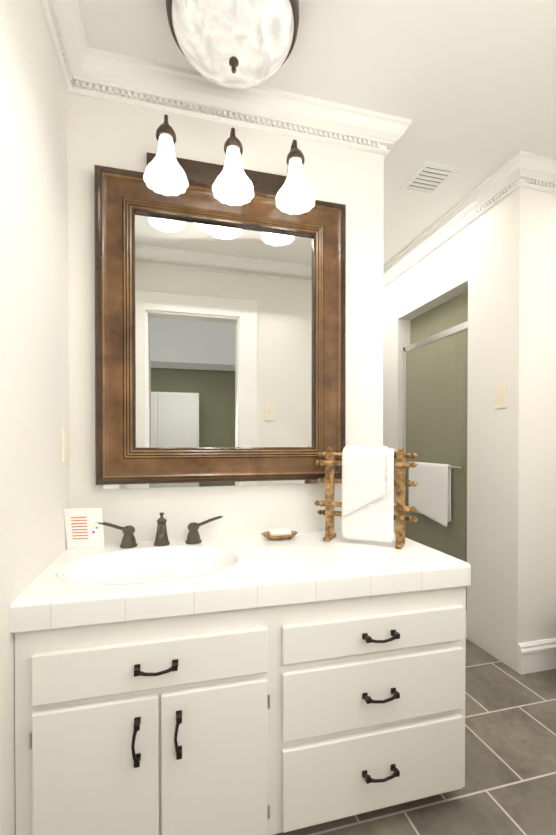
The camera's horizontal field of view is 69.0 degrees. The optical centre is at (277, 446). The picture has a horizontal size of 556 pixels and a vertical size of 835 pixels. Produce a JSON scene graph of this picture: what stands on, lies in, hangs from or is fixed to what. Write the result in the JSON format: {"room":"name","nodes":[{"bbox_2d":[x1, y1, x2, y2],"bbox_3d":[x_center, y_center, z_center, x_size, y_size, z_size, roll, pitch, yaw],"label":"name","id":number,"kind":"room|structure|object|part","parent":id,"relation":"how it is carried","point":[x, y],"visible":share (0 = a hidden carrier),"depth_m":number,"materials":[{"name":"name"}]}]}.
{"room":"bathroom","nodes":[
{"label":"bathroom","id":0,"kind":"room"},
{"bbox_2d":[0,0,68,834],"bbox_3d":[-0.676,-0.130,0.768,0.120,2.740,1.690,0,1,-14],"label":"wall","id":1,"kind":"structure","parent":0,"point":[34,421],"depth_m":1.16,"materials":[{"name":"white paint"}]},
{"bbox_2d":[62,428,69,461],"bbox_3d":[-0.810,-0.007,1.546,0.009,0.128,0.080,0,1,-14],"label":"outlet","id":2,"kind":"object","parent":1,"relation":"attached to","point":[65,447],"visible":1,"depth_m":1.53,"materials":[{"name":"beige plastic"}]},
{"bbox_2d":[67,93,383,543],"bbox_3d":[-0.511,-0.149,2.890,1.498,2.740,2.464,0,1,-14],"label":"wall","id":3,"kind":"structure","parent":0,"point":[220,343],"depth_m":1.72,"materials":[{"name":"white paint"}]},
{"bbox_3d":[-0.210,-0.438,1.755,1.022,1.214,0.006,0,1,-14],"label":"plate","id":4,"kind":"part","parent":3,"relation":"part of","materials":[{"name":"silver glass"}]},
{"bbox_3d":[-0.213,-0.474,1.746,0.782,0.972,0.010,0,1,-14],"label":"glass","id":5,"kind":"part","parent":3,"relation":"part of","materials":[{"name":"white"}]},
{"bbox_2d":[143,114,315,213],"bbox_3d":[-0.185,-1.136,1.633,0.680,0.272,0.243,0,1,-14],"label":"sconce","id":6,"kind":"object","parent":3,"relation":"attached to","point":[167,172],"visible":1,"depth_m":1.62,"materials":[{"name":"white glass"}]},
{"bbox_3d":[-0.424,-1.085,1.532,0.168,0.173,0.168,0,1,-14],"label":"lamp shade","id":7,"kind":"part","parent":6,"relation":"part of","materials":[{"name":"white glass"}]},
{"bbox_3d":[-0.176,-1.086,1.596,0.168,0.173,0.168,0,1,-14],"label":"lamp shade","id":8,"kind":"part","parent":6,"relation":"part of","materials":[{"name":"white glass"}]},
{"bbox_3d":[0.072,-1.087,1.660,0.168,0.173,0.168,0,1,-14],"label":"lamp shade","id":9,"kind":"part","parent":6,"relation":"part of","materials":[{"name":"white glass"}]},
{"bbox_2d":[78,0,555,265],"bbox_3d":[0.825,-1.545,2.444,3.870,0.060,4.210,0,1,-14],"label":"ceiling","id":10,"kind":"structure","parent":0,"point":[468,87],"depth_m":1.62,"materials":[{"name":"white paint"}]},
{"bbox_2d":[166,0,298,88],"bbox_3d":[-0.148,-1.379,1.353,0.439,0.252,0.439,0,1,-14],"label":"ceiling light","id":11,"kind":"object","parent":10,"relation":"attached to","point":[238,44],"visible":1,"depth_m":1.30,"materials":[{"name":"white glass"}]},
{"bbox_2d":[399,161,460,196],"bbox_3d":[0.853,-1.508,2.287,0.225,0.012,0.250,0,1,-14],"label":"ceiling vent","id":12,"kind":"object","parent":10,"relation":"in","point":[437,187],"depth_m":2.27,"materials":[{"name":"white paint"}]},
{"bbox_3d":[0.853,-1.513,2.286,0.185,0.001,0.210,0,1,-14],"label":"dark air vent","id":13,"kind":"part","parent":12,"relation":"part of","materials":[{"name":"white metal"}]},
{"bbox_2d":[274,639,555,834],"bbox_3d":[0.825,1.255,2.469,3.870,0.060,4.210,0,1,-14],"label":"floor","id":14,"kind":"structure","parent":0,"point":[509,788],"depth_m":1.53,"materials":[{"name":"tile"}]},
{"bbox_2d":[10,580,470,834],"bbox_3d":[-0.084,0.850,1.475,1.373,0.766,0.632,0,1,-14],"label":"bathroom vanity","id":15,"kind":"object","parent":14,"relation":"on","point":[274,681],"depth_m":1.18,"materials":[{"name":"white paint"}]},
{"bbox_2d":[10,530,470,627],"bbox_3d":[-0.084,0.430,1.488,1.382,0.074,0.601,0,1,-14],"label":"countertop","id":16,"kind":"structure","parent":15,"relation":"on","point":[288,565],"depth_m":1.26,"materials":[{"name":"white tile"}]},
{"bbox_2d":[34,540,257,595],"bbox_3d":[-0.415,0.467,1.366,0.596,0.154,0.429,0,1,-14],"label":"sink","id":17,"kind":"object","parent":16,"relation":"in","point":[85,569],"depth_m":1.48,"materials":[{"name":"white ceramic"}]},
{"bbox_2d":[94,512,221,547],"bbox_3d":[-0.458,0.328,1.590,0.487,0.128,0.139,0,1,-14],"label":"faucet","id":18,"kind":"object","parent":16,"relation":"on","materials":[{"name":"brown metal"}]},
{"bbox_3d":[0.008,0.379,1.724,0.163,0.026,0.102,0,1,-14],"label":"soap dish","id":19,"kind":"part","parent":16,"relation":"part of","materials":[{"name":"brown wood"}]},
{"bbox_2d":[314,446,417,548],"bbox_3d":[0.352,0.194,1.658,0.416,0.394,0.113,0,1,24],"label":"towel stand","id":20,"kind":"object","parent":16,"relation":"on","point":[373,481],"visible":1,"depth_m":1.60,"materials":[{"name":"brown wood"}]},
{"bbox_2d":[342,449,395,542],"bbox_3d":[0.371,0.193,1.651,0.211,0.372,0.090,0,1,24],"label":"towel","id":21,"kind":"object","parent":20,"relation":"hanging from","point":[368,475],"depth_m":1.60,"materials":[{"name":"white fabric"}]},
{"bbox_2d":[383,187,537,671],"bbox_3d":[1.514,-0.154,3.463,1.052,2.740,2.365,0,1,-14],"label":"wall","id":22,"kind":"structure","parent":0,"point":[459,326],"depth_m":2.48,"materials":[{"name":"white paint"}]},
{"bbox_2d":[39,0,555,287],"bbox_3d":[0.825,-1.458,2.445,3.630,0.114,3.970,0,1,-14],"label":"crown molding","id":23,"kind":"structure","parent":22,"relation":"attached to","point":[86,70],"depth_m":1.74,"materials":[{"name":"white paint"}]},
{"bbox_2d":[409,462,450,526],"bbox_3d":[1.113,0.336,2.995,0.035,0.438,0.480,0,1,-14],"label":"towel","id":24,"kind":"object","parent":22,"relation":"hanging from","point":[431,498],"depth_m":2.93,"materials":[{"name":"white fabric"}]},
{"bbox_3d":[1.140,0.148,2.985,0.062,1.945,0.820,0,1,-14],"label":"shower door frame","id":25,"kind":"part","parent":22,"relation":"part of","materials":[{"name":"silver metal"}]},
{"bbox_3d":[1.149,0.148,2.987,0.004,1.889,0.764,0,1,-14],"label":"shower door glass","id":26,"kind":"part","parent":22,"relation":"part of","materials":[{"name":"green glass"}]},
{"bbox_2d":[495,385,506,408],"bbox_3d":[1.265,-0.284,2.300,0.016,0.128,0.080,0,1,-14],"label":"light switch","id":27,"kind":"object","parent":22,"relation":"attached to","point":[500,396],"visible":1,"depth_m":2.29,"materials":[{"name":"beige plastic"}]},
{"bbox_2d":[535,191,555,640],"bbox_3d":[2.033,-0.145,2.438,1.300,2.740,0.120,0,1,-14],"label":"wall","id":28,"kind":"structure","parent":0,"point":[545,627],"depth_m":2.23,"materials":[{"name":"white paint"}]},
{"bbox_2d":[518,638,555,674],"bbox_3d":[1.994,1.147,2.364,1.419,0.158,0.027,0,1,-14],"label":"baseboard","id":29,"kind":"structure","parent":28,"relation":"attached to","point":[537,656],"depth_m":2.19,"materials":[{"name":"white paint"}]}
]}

